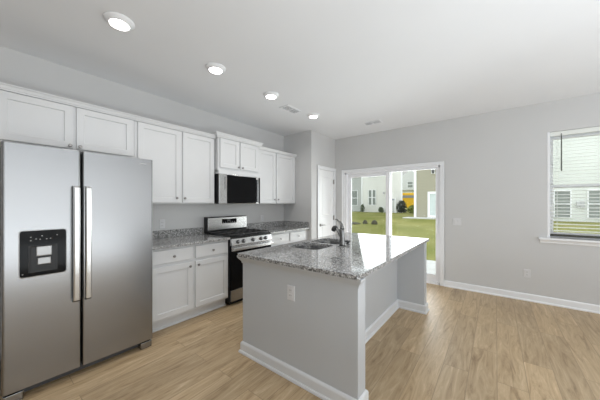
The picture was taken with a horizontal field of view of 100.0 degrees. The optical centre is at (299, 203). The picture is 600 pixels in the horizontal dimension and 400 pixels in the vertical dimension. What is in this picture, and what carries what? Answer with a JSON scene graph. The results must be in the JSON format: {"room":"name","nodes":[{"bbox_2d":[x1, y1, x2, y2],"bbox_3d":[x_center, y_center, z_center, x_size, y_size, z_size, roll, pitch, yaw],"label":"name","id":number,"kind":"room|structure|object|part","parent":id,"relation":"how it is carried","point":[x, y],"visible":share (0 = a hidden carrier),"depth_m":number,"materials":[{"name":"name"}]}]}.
{"room":"kitchen","nodes":[
{"label":"kitchen","id":0,"kind":"room"},
{"bbox_2d":[0,46,283,230],"bbox_3d":[-2.391,-0.010,2.582,0.120,2.735,8.342,0,0,38],"label":"wall","id":1,"kind":"structure","parent":0,"point":[17,68],"depth_m":3.19,"materials":[{"name":"grey paint"}]},
{"bbox_2d":[0,82,135,157],"bbox_3d":[-2.210,-0.725,2.425,0.353,0.459,0.998,0,0,38],"label":"upper cabinet","id":2,"kind":"object","parent":1,"relation":"attached to","point":[27,116],"visible":0.91,"depth_m":2.27,"materials":[{"name":"white paint"}]},
{"bbox_3d":[-2.247,-0.705,2.155,0.020,0.389,0.456,0,0,38],"label":"door","id":3,"kind":"part","parent":2,"relation":"part of","materials":[{"name":"white paint"}]},
{"bbox_3d":[-2.092,-0.929,2.334,0.046,0.050,0.998,0,0,38],"label":"crown moulding","id":4,"kind":"part","parent":2,"relation":"part of","materials":[{"name":"white paint"}]},
{"bbox_3d":[-1.950,-0.705,2.537,0.020,0.389,0.462,0,0,38],"label":"door","id":5,"kind":"part","parent":2,"relation":"part of","materials":[{"name":"white paint"}]},
{"bbox_2d":[159,219,164,228],"bbox_3d":[-1.783,0.263,3.258,0.009,0.116,0.072,0,0,38],"label":"wall outlet","id":6,"kind":"object","parent":1,"relation":"attached to","point":[161,222],"visible":1,"depth_m":3.25,"materials":[{"name":"white plastic"}]},
{"bbox_2d":[134,115,215,203],"bbox_3d":[-1.600,-0.478,3.211,0.353,0.953,0.988,0,0,38],"label":"upper cabinet","id":7,"kind":"object","parent":1,"relation":"attached to","point":[182,158],"visible":0.9,"depth_m":3.08,"materials":[{"name":"white paint"}]},
{"bbox_3d":[-1.632,-0.457,2.946,0.020,0.885,0.475,0,0,38],"label":"door","id":8,"kind":"part","parent":7,"relation":"part of","materials":[{"name":"white paint"}]},
{"bbox_3d":[-1.482,-0.929,3.119,0.046,0.050,0.988,0,0,38],"label":"crown moulding","id":9,"kind":"part","parent":7,"relation":"part of","materials":[{"name":"white paint"}]},
{"bbox_3d":[-1.335,-0.457,3.328,0.020,0.885,0.438,0,0,38],"label":"door","id":10,"kind":"part","parent":7,"relation":"part of","materials":[{"name":"white paint"}]},
{"bbox_2d":[152,227,203,238],"bbox_3d":[-1.729,0.394,3.315,0.020,0.098,0.993,0,0,38],"label":"backsplash","id":11,"kind":"structure","parent":1,"relation":"attached to","point":[200,230],"depth_m":3.39,"materials":[{"name":"grey stone"}]},
{"bbox_2d":[210,131,263,177],"bbox_3d":[-1.028,-0.704,3.894,0.418,0.568,0.880,0,0,38],"label":"upper cabinet","id":12,"kind":"object","parent":1,"relation":"attached to","point":[233,155],"visible":0.94,"depth_m":3.72,"materials":[{"name":"white paint"}]},
{"bbox_3d":[-1.016,-0.715,3.643,0.020,0.410,0.326,0,0,38],"label":"door","id":13,"kind":"part","parent":12,"relation":"part of","materials":[{"name":"white paint"}]},
{"bbox_2d":[214,174,259,203],"bbox_3d":[-1.024,-0.207,3.892,0.426,0.422,0.760,0,0,38],"label":"microwave","id":14,"kind":"object","parent":12,"relation":"attached to","point":[228,189],"visible":0.93,"depth_m":3.70,"materials":[{"name":"black metal"}]},
{"bbox_3d":[-0.867,-0.209,3.791,0.004,0.406,0.548,0,0,38],"label":"door glass","id":15,"kind":"part","parent":14,"relation":"part of","materials":[{"name":"black glass"}]},
{"bbox_3d":[-0.676,-0.200,4.013,0.024,0.365,0.024,0,0,38],"label":"bar handle","id":16,"kind":"part","parent":14,"relation":"part of","materials":[{"name":"silver metal"}]},
{"bbox_3d":[-1.028,-0.957,3.894,0.418,0.062,0.880,0,0,38],"label":"crown moulding","id":17,"kind":"part","parent":12,"relation":"part of","materials":[{"name":"white paint"}]},
{"bbox_3d":[-0.922,-0.447,3.812,0.089,0.054,0.768,0,0,38],"label":"light rail","id":18,"kind":"part","parent":12,"relation":"part of","materials":[{"name":"white paint"}]},
{"bbox_3d":[-0.790,-0.715,3.933,0.020,0.410,0.360,0,0,38],"label":"door","id":19,"kind":"part","parent":12,"relation":"part of","materials":[{"name":"white paint"}]},
{"bbox_2d":[246,221,283,228],"bbox_3d":[-0.647,0.394,4.707,0.020,0.098,1.019,0,0,38],"label":"backsplash","id":20,"kind":"structure","parent":1,"relation":"attached to","point":[275,223],"depth_m":4.68,"materials":[{"name":"grey stone"}]},
{"bbox_2d":[259,146,296,203],"bbox_3d":[-0.502,-0.478,4.623,0.353,0.953,1.008,0,0,38],"label":"upper cabinet","id":21,"kind":"object","parent":1,"relation":"attached to","point":[276,167],"visible":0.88,"depth_m":4.50,"materials":[{"name":"white paint"}]},
{"bbox_3d":[-0.566,-0.457,4.318,0.020,0.885,0.400,0,0,38],"label":"door","id":22,"kind":"part","parent":21,"relation":"part of","materials":[{"name":"white paint"}]},
{"bbox_3d":[-0.384,-0.929,4.531,0.046,0.050,1.008,0,0,38],"label":"crown moulding","id":23,"kind":"part","parent":21,"relation":"part of","materials":[{"name":"white paint"}]},
{"bbox_3d":[-0.268,-0.457,4.701,0.020,0.885,0.505,0,0,38],"label":"door","id":24,"kind":"part","parent":21,"relation":"part of","materials":[{"name":"white paint"}]},
{"bbox_2d":[284,131,306,221],"bbox_3d":[-0.067,-0.010,4.993,0.590,2.735,0.100,0,0,38],"label":"wall","id":25,"kind":"structure","parent":0,"point":[296,143],"depth_m":4.90,"materials":[{"name":"grey paint"}]},
{"bbox_2d":[284,221,308,226],"bbox_3d":[-0.084,0.394,4.929,0.638,0.098,0.020,0,0,38],"label":"backsplash","id":26,"kind":"structure","parent":25,"relation":"attached to","point":[286,223],"depth_m":4.90,"materials":[{"name":"grey stone"}]},
{"bbox_2d":[0,0,599,139],"bbox_3d":[0.663,-1.437,0.221,7.840,0.120,8.602,0,0,38],"label":"ceiling","id":27,"kind":"structure","parent":0,"point":[350,63],"depth_m":2.29,"materials":[{"name":"white paint"}]},
{"bbox_2d":[103,11,134,30],"bbox_3d":[-1.361,-1.360,1.899,0.196,0.035,0.196,0,0,38],"label":"recessed light","id":28,"kind":"object","parent":27,"relation":"in","point":[119,21],"visible":1,"depth_m":1.86,"materials":[{"name":"white paint"}]},
{"bbox_2d":[205,62,225,73],"bbox_3d":[-0.854,-1.360,2.552,0.196,0.035,0.196,0,0,38],"label":"recessed light","id":29,"kind":"object","parent":27,"relation":"in","point":[216,68],"visible":1,"depth_m":2.51,"materials":[{"name":"white plastic"}]},
{"bbox_2d":[263,91,278,98],"bbox_3d":[-0.364,-1.360,3.181,0.196,0.035,0.196,0,0,38],"label":"recessed light","id":30,"kind":"object","parent":27,"relation":"in","point":[269,94],"visible":1,"depth_m":3.13,"materials":[{"name":"white"}]},
{"bbox_2d":[279,105,301,113],"bbox_3d":[-0.134,-1.373,3.676,0.170,0.008,0.320,0,0,38],"label":"ceiling vent","id":31,"kind":"object","parent":27,"relation":"in","point":[288,108],"visible":1,"depth_m":3.66,"materials":[{"name":"white metal"}]},
{"bbox_2d":[307,113,318,118],"bbox_3d":[0.206,-1.360,3.915,0.196,0.035,0.196,0,0,38],"label":"recessed light","id":32,"kind":"object","parent":27,"relation":"in","point":[310,115],"visible":1,"depth_m":3.87,"materials":[{"name":"white plastic"}]},
{"bbox_2d":[362,120,382,125],"bbox_3d":[1.230,-1.373,4.275,0.300,0.008,0.170,0,0,38],"label":"ceiling vent","id":33,"kind":"object","parent":27,"relation":"in","point":[374,121],"visible":1,"depth_m":4.25,"materials":[{"name":"white metal"}]},
{"bbox_2d":[0,283,599,399],"bbox_3d":[0.609,1.408,0.250,7.720,0.100,8.342,0,0,38],"label":"floor","id":34,"kind":"structure","parent":0,"point":[469,345],"depth_m":2.14,"materials":[{"name":"brown wood"}]},
{"bbox_2d":[0,141,151,399],"bbox_3d":[-1.977,0.469,2.258,0.851,1.771,0.932,0,0,38],"label":"refrigerator","id":35,"kind":"object","parent":34,"relation":"on","point":[76,226],"visible":1,"depth_m":1.92,"materials":[{"name":"grey metal"}]},
{"bbox_3d":[-1.884,0.433,1.851,0.087,1.699,0.403,0,0,38],"label":"freezer door","id":36,"kind":"part","parent":35,"relation":"part of","materials":[{"name":"silver metal"}]},
{"bbox_3d":[-1.848,0.351,1.817,0.004,0.321,0.236,0,0,38],"label":"dispenser panel","id":37,"kind":"part","parent":35,"relation":"part of","materials":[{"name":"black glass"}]},
{"bbox_3d":[-1.847,0.391,1.814,0.002,0.190,0.147,0,0,38],"label":"cavity frame","id":38,"kind":"part","parent":35,"relation":"part of","materials":[{"name":"grey plastic"}]},
{"bbox_3d":[-1.725,0.309,1.942,0.066,0.897,0.040,0,0,38],"label":"bar handle","id":39,"kind":"part","parent":35,"relation":"part of","materials":[{"name":"silver metal"}]},
{"bbox_3d":[-1.682,0.309,1.998,0.066,0.897,0.037,0,0,38],"label":"bar handle","id":40,"kind":"part","parent":35,"relation":"part of","materials":[{"name":"silver metal"}]},
{"bbox_3d":[-1.595,0.433,2.224,0.087,1.699,0.518,0,0,38],"label":"fridge door","id":41,"kind":"part","parent":35,"relation":"part of","materials":[{"name":"silver metal"}]},
{"bbox_2d":[152,240,227,332],"bbox_3d":[-1.477,0.916,3.118,0.661,0.883,0.988,0,0,38],"label":"base cabinet","id":42,"kind":"object","parent":34,"relation":"on","point":[190,281],"visible":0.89,"depth_m":2.88,"materials":[{"name":"white paint"}]},
{"bbox_3d":[-1.388,0.568,2.759,0.022,0.144,0.443,0,0,38],"label":"drawer","id":43,"kind":"part","parent":42,"relation":"part of","materials":[{"name":"white paint"}]},
{"bbox_3d":[-1.388,0.947,2.759,0.022,0.546,0.443,0,0,38],"label":"door","id":44,"kind":"part","parent":42,"relation":"part of","materials":[{"name":"white paint"}]},
{"bbox_2d":[152,227,229,249],"bbox_3d":[-1.478,0.409,3.120,0.658,0.129,0.993,0,0,38],"label":"countertop","id":45,"kind":"structure","parent":42,"relation":"on","point":[163,239],"depth_m":3.21,"materials":[{"name":"grey stone"}]},
{"bbox_3d":[-1.094,0.568,3.137,0.022,0.144,0.448,0,0,38],"label":"drawer","id":46,"kind":"part","parent":42,"relation":"part of","materials":[{"name":"white paint"}]},
{"bbox_3d":[-1.094,0.947,3.137,0.022,0.546,0.448,0,0,38],"label":"door","id":47,"kind":"part","parent":42,"relation":"part of","materials":[{"name":"white paint"}]},
{"bbox_2d":[204,215,272,304],"bbox_3d":[-0.908,0.776,3.786,0.713,1.157,0.752,0,0,38],"label":"gas range","id":48,"kind":"object","parent":34,"relation":"on","point":[242,239],"visible":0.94,"depth_m":3.56,"materials":[{"name":"silver metal"}]},
{"bbox_3d":[-1.111,0.269,3.970,0.002,0.067,0.275,0,0,38],"label":"display panel","id":49,"kind":"part","parent":48,"relation":"part of","materials":[{"name":"black glass"}]},
{"bbox_2d":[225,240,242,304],"bbox_3d":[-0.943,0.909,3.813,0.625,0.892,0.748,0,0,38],"label":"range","id":50,"kind":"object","parent":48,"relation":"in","point":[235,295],"depth_m":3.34,"materials":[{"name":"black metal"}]},
{"bbox_3d":[-0.685,1.221,3.612,0.027,0.150,0.744,0,0,38],"label":"storage drawer","id":51,"kind":"part","parent":48,"relation":"part of","materials":[{"name":"silver metal"}]},
{"bbox_2d":[207,231,270,238],"bbox_3d":[-0.903,0.452,3.782,0.555,0.020,0.752,0,0,38],"label":"cooktop","id":52,"kind":"object","parent":48,"relation":"in","point":[241,234],"depth_m":3.62,"materials":[{"name":"black metal"}]},
{"bbox_3d":[-0.683,0.851,3.611,0.031,0.578,0.744,0,0,38],"label":"oven door","id":53,"kind":"part","parent":48,"relation":"part of","materials":[{"name":"black glass"}]},
{"bbox_3d":[-0.676,0.510,3.606,0.050,0.094,0.746,0,0,38],"label":"control panel","id":54,"kind":"part","parent":48,"relation":"part of","materials":[{"name":"silver metal"}]},
{"bbox_3d":[-0.669,0.597,3.600,0.006,0.066,0.742,0,0,38],"label":"door trim","id":55,"kind":"part","parent":48,"relation":"part of","materials":[{"name":"silver metal"}]},
{"bbox_3d":[-0.648,0.593,3.584,0.053,0.034,0.724,0,0,38],"label":"oven handle","id":56,"kind":"part","parent":48,"relation":"part of","materials":[{"name":"silver metal"}]},
{"bbox_2d":[271,229,307,246],"bbox_3d":[-0.387,0.916,4.521,0.661,0.883,1.036,0,0,38],"label":"base cabinet","id":57,"kind":"object","parent":34,"relation":"on","point":[300,235],"visible":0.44,"depth_m":4.32,"materials":[{"name":"white paint"}]},
{"bbox_2d":[246,221,309,233],"bbox_3d":[-0.389,0.409,4.520,0.658,0.129,1.040,0,0,38],"label":"countertop","id":58,"kind":"structure","parent":57,"relation":"on","point":[274,227],"depth_m":4.70,"materials":[{"name":"grey stone"}]},
{"bbox_3d":[-0.330,0.568,4.120,0.022,0.144,0.436,0,0,38],"label":"drawer","id":59,"kind":"part","parent":57,"relation":"part of","materials":[{"name":"white paint"}]},
{"bbox_3d":[-0.037,0.568,4.496,0.022,0.144,0.442,0,0,38],"label":"drawer","id":60,"kind":"part","parent":57,"relation":"part of","materials":[{"name":"white paint"}]},
{"bbox_2d":[237,243,428,399],"bbox_3d":[0.541,0.916,2.757,1.211,0.883,2.089,0,0,38],"label":"kitchen island","id":61,"kind":"object","parent":34,"relation":"on","point":[316,342],"visible":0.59,"depth_m":1.94,"materials":[{"name":"grey paint"}]},
{"bbox_2d":[287,285,294,301],"bbox_3d":[-0.072,0.692,1.951,0.072,0.116,0.009,0,0,38],"label":"wall outlet","id":62,"kind":"object","parent":61,"relation":"attached to","point":[290,289],"visible":1,"depth_m":1.95,"materials":[{"name":"white plastic"}]},
{"bbox_3d":[-0.073,0.509,1.967,1.211,0.068,0.088,0,0,38],"label":"cove moulding","id":63,"kind":"part","parent":61,"relation":"part of","materials":[{"name":"grey paint"}]},
{"bbox_3d":[-0.041,0.916,2.008,1.135,0.883,0.116,0,0,38],"label":"panel","id":64,"kind":"part","parent":61,"relation":"part of","materials":[{"name":"grey paint"}]},
{"bbox_2d":[238,232,428,279],"bbox_3d":[0.540,0.459,2.735,1.170,0.030,2.098,0,0,38],"label":"island countertop","id":65,"kind":"structure","parent":61,"relation":"on","point":[365,254],"depth_m":2.20,"materials":[{"name":"grey stone"}]},
{"bbox_2d":[295,241,345,249],"bbox_3d":[0.244,0.570,2.834,0.432,0.188,0.837,0,0,38],"label":"sink","id":66,"kind":"object","parent":65,"relation":"in","point":[310,247],"visible":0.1,"depth_m":2.89,"materials":[{"name":"silver metal"}]},
{"bbox_3d":[0.112,0.570,2.665,0.432,0.188,0.407,0,0,38],"label":"bowl","id":67,"kind":"part","parent":66,"relation":"part of","materials":[{"name":"silver metal"}]},
{"bbox_3d":[0.369,0.570,2.996,0.432,0.188,0.427,0,0,38],"label":"bowl","id":68,"kind":"part","parent":66,"relation":"part of","materials":[{"name":"silver metal"}]},
{"bbox_2d":[331,219,346,246],"bbox_3d":[0.425,0.304,2.701,0.110,0.279,0.238,0,0,-15],"label":"kitchen faucet","id":69,"kind":"object","parent":65,"relation":"on","point":[341,232],"visible":1,"depth_m":2.62,"materials":[{"name":"silver metal"}]},
{"bbox_3d":[0.423,0.219,2.684,0.046,0.111,0.145,0,0,-22],"label":"lever","id":70,"kind":"part","parent":69,"relation":"part of","materials":[{"name":"silver metal"}]},
{"bbox_3d":[0.544,1.308,2.761,1.191,0.100,2.079,0,0,38],"label":"baseboard","id":71,"kind":"part","parent":61,"relation":"part of","materials":[{"name":"paint"}]},
{"bbox_3d":[0.723,0.916,2.621,0.025,0.883,1.790,0,0,38],"label":"panel","id":72,"kind":"part","parent":61,"relation":"part of","materials":[{"name":"grey paint"}]},
{"bbox_3d":[1.129,0.916,3.513,1.135,0.883,0.116,0,0,38],"label":"panel","id":73,"kind":"part","parent":61,"relation":"part of","materials":[{"name":"grey paint"}]},
{"bbox_2d":[307,130,334,238],"bbox_3d":[0.448,-0.010,5.093,0.100,2.735,0.891,0,0,38],"label":"wall","id":74,"kind":"structure","parent":0,"point":[320,148],"depth_m":4.79,"materials":[{"name":"grey paint"}]},
{"bbox_2d":[317,165,335,237],"bbox_3d":[0.553,0.306,5.130,0.022,2.104,0.704,0,0,38],"label":"trim","id":75,"kind":"structure","parent":74,"relation":"attached to","point":[319,167],"depth_m":4.90,"materials":[{"name":"white paint"}]},
{"bbox_2d":[320,169,333,236],"bbox_3d":[0.524,0.338,5.154,0.145,2.040,0.572,0,0,38],"label":"door","id":76,"kind":"structure","parent":74,"relation":"in","point":[326,177],"depth_m":5.16,"materials":[{"name":"white paint"}]},
{"bbox_2d":[335,93,599,304],"bbox_3d":[3.259,-0.010,3.561,7.840,2.735,0.140,0,0,38],"label":"wall","id":77,"kind":"structure","parent":0,"point":[495,162],"depth_m":3.71,"materials":[{"name":"grey paint"}]},
{"bbox_2d":[345,165,439,284],"bbox_3d":[1.665,0.358,4.773,1.765,2.000,0.183,0,0,38],"label":"door","id":78,"kind":"structure","parent":77,"relation":"in","point":[430,278],"depth_m":4.75,"materials":[{"name":"white plastic"}]},
{"bbox_3d":[1.385,0.358,5.056,0.894,1.928,0.040,0,0,38],"label":"fixed panel","id":79,"kind":"part","parent":78,"relation":"part of","materials":[{"name":"clear glass"}]},
{"bbox_3d":[1.985,0.358,4.511,0.886,1.928,0.040,0,0,38],"label":"sliding panel","id":80,"kind":"part","parent":78,"relation":"part of","materials":[{"name":"clear glass"}]},
{"bbox_3d":[2.287,0.363,4.213,0.026,0.330,0.061,0,0,38],"label":"pull handle","id":81,"kind":"part","parent":78,"relation":"part of","materials":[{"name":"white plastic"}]},
{"bbox_2d":[342,161,443,285],"bbox_3d":[1.628,0.327,4.725,1.893,2.062,0.024,0,0,38],"label":"trim","id":82,"kind":"structure","parent":77,"relation":"attached to","point":[441,163],"depth_m":4.17,"materials":[{"name":"white paint"}]},
{"bbox_2d":[453,218,460,224],"bbox_3d":[2.520,0.288,4.040,0.118,0.116,0.010,0,0,38],"label":"light switch","id":83,"kind":"object","parent":77,"relation":"attached to","point":[456,221],"visible":1,"depth_m":4.04,"materials":[{"name":"white plastic"}]},
{"bbox_2d":[444,280,599,313],"bbox_3d":[4.292,1.308,2.654,4.856,0.100,0.026,0,0,38],"label":"baseboard","id":84,"kind":"structure","parent":77,"relation":"attached to","point":[581,306],"depth_m":3.52,"materials":[{"name":"white paint"}]},
{"bbox_2d":[524,269,530,277],"bbox_3d":[3.180,0.978,3.528,0.072,0.116,0.009,0,0,38],"label":"wall outlet","id":85,"kind":"object","parent":77,"relation":"attached to","point":[527,273],"visible":1,"depth_m":3.52,"materials":[{"name":"white plastic"}]},
{"bbox_2d":[538,237,599,246],"bbox_3d":[3.723,0.496,3.113,1.138,0.074,0.110,0,0,38],"label":"trim","id":86,"kind":"structure","parent":77,"relation":"attached to","point":[542,239],"depth_m":3.25,"materials":[{"name":"white paint"}]},
{"bbox_2d":[547,131,599,239],"bbox_3d":[3.754,-0.253,3.169,0.938,1.422,0.133,0,0,38],"label":"window","id":87,"kind":"structure","parent":77,"relation":"in","point":[549,139],"depth_m":3.39,"materials":[{"name":"white plastic"}]},
{"bbox_2d":[550,126,599,238],"bbox_3d":[3.735,-0.264,3.127,0.903,1.394,0.072,0,0,38],"label":"window blind","id":88,"kind":"object","parent":87,"relation":"attached to","point":[591,129],"visible":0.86,"depth_m":3.27,"materials":[{"name":"white plastic"}]},
{"bbox_3d":[3.439,-0.242,3.369,0.002,1.300,0.053,0,0,38],"label":"ladder cord","id":89,"kind":"part","parent":88,"relation":"part of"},
{"bbox_3d":[3.738,0.420,3.136,0.897,0.025,0.048,0,0,38],"label":"rail","id":90,"kind":"part","parent":88,"relation":"part of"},
{"bbox_3d":[3.779,-0.564,3.209,0.863,0.694,0.030,0,0,38],"label":"sash","id":91,"kind":"part","parent":87,"relation":"part of","materials":[{"name":"white plastic"}]},
{"bbox_3d":[3.758,0.082,3.182,0.863,0.679,0.030,0,0,38],"label":"sash","id":92,"kind":"part","parent":87,"relation":"part of","materials":[{"name":"white plastic"}]},
{"label":"outside","id":93,"kind":"structure","parent":0,"visible":0},
{"bbox_2d":[352,208,599,260],"bbox_3d":[24.681,1.223,53.611,100.000,0.570,105.050,0,0,38],"label":"lawn","id":94,"kind":"structure","parent":93,"point":[404,227],"depth_m":12.01,"materials":[{"name":"green plant"}]},
{"bbox_2d":[352,171,401,212],"bbox_3d":[8.242,-3.242,33.489,13.437,8.800,9.700,0,0,38],"label":"house","id":95,"kind":"structure","parent":94,"relation":"on","point":[370,192],"depth_m":27.84,"materials":[{"name":"white"}]},
{"bbox_3d":[6.619,-0.702,30.942,0.900,1.720,0.025,0,0,38],"label":"pane","id":96,"kind":"part","parent":95,"relation":"part of","materials":[{"name":"grey glass"}]},
{"bbox_3d":[8.012,-0.697,27.960,0.780,1.610,0.025,0,0,38],"label":"pane","id":97,"kind":"part","parent":95,"relation":"part of","materials":[{"name":"grey glass"}]},
{"bbox_2d":[392,198,395,212],"bbox_3d":[9.520,0.208,26.037,0.720,1.600,0.100,0,0,38],"label":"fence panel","id":98,"kind":"object","parent":94,"relation":"on","point":[395,198],"visible":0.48,"depth_m":25.87,"materials":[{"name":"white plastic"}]},
{"bbox_2d":[396,200,406,212],"bbox_3d":[10.111,0.318,25.070,1.065,1.351,1.060,0,0,38],"label":"shrub","id":99,"kind":"object","parent":94,"relation":"on","point":[402,207],"visible":1,"depth_m":24.86,"materials":[{"name":"green plant"}]},
{"bbox_2d":[402,171,413,192],"bbox_3d":[28.279,-4.042,59.870,17.000,10.400,11.750,0,0,38],"label":"house","id":100,"kind":"structure","parent":94,"relation":"on","point":[407,176],"depth_m":56.04,"materials":[{"name":"white"}]},
{"bbox_2d":[402,193,413,207],"bbox_3d":[16.992,-0.355,38.829,5.600,2.574,2.230,0,0,38],"label":"truck","id":101,"kind":"object","parent":94,"relation":"on","point":[408,198],"visible":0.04,"depth_m":37.96,"materials":[{"name":"paint"}]},
{"bbox_2d":[407,205,413,212],"bbox_3d":[11.228,0.536,24.972,1.179,0.921,1.155,0,0,38],"label":"shrub","id":102,"kind":"object","parent":94,"relation":"on","point":[410,209],"visible":0.65,"depth_m":24.80,"materials":[{"name":"green plant"}]},
{"bbox_2d":[402,169,435,218],"bbox_3d":[12.147,-2.942,18.581,5.900,8.200,10.450,0,0,38],"label":"house","id":103,"kind":"structure","parent":94,"relation":"on","point":[424,180],"depth_m":16.43,"materials":[{"name":"beige"}]},
{"bbox_3d":[8.996,0.058,15.790,1.550,1.400,0.025,0,0,38],"label":"pane","id":104,"kind":"part","parent":103,"relation":"part of","materials":[{"name":"white glass"}]},
{"bbox_2d":[426,260,435,273],"bbox_3d":[2.411,1.525,5.729,4.800,0.165,2.235,0,0,38],"label":"patio slab","id":105,"kind":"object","parent":94,"relation":"on","point":[430,265],"depth_m":5.79,"materials":[{"name":"concrete"}]},
{"bbox_2d":[553,135,599,220],"bbox_3d":[19.131,-2.942,16.161,7.500,8.200,9.700,0,0,38],"label":"house","id":106,"kind":"structure","parent":94,"relation":"on","point":[561,177],"depth_m":13.65,"materials":[{"name":"white"}]},
{"bbox_3d":[14.573,0.023,13.995,0.600,1.430,0.025,0,0,38],"label":"pane","id":107,"kind":"part","parent":106,"relation":"part of","materials":[{"name":"grey glass"}]},
{"bbox_3d":[15.623,0.023,13.178,0.700,1.430,0.025,0,0,38],"label":"pane","id":108,"kind":"part","parent":106,"relation":"part of","materials":[{"name":"grey glass"}]}
]}

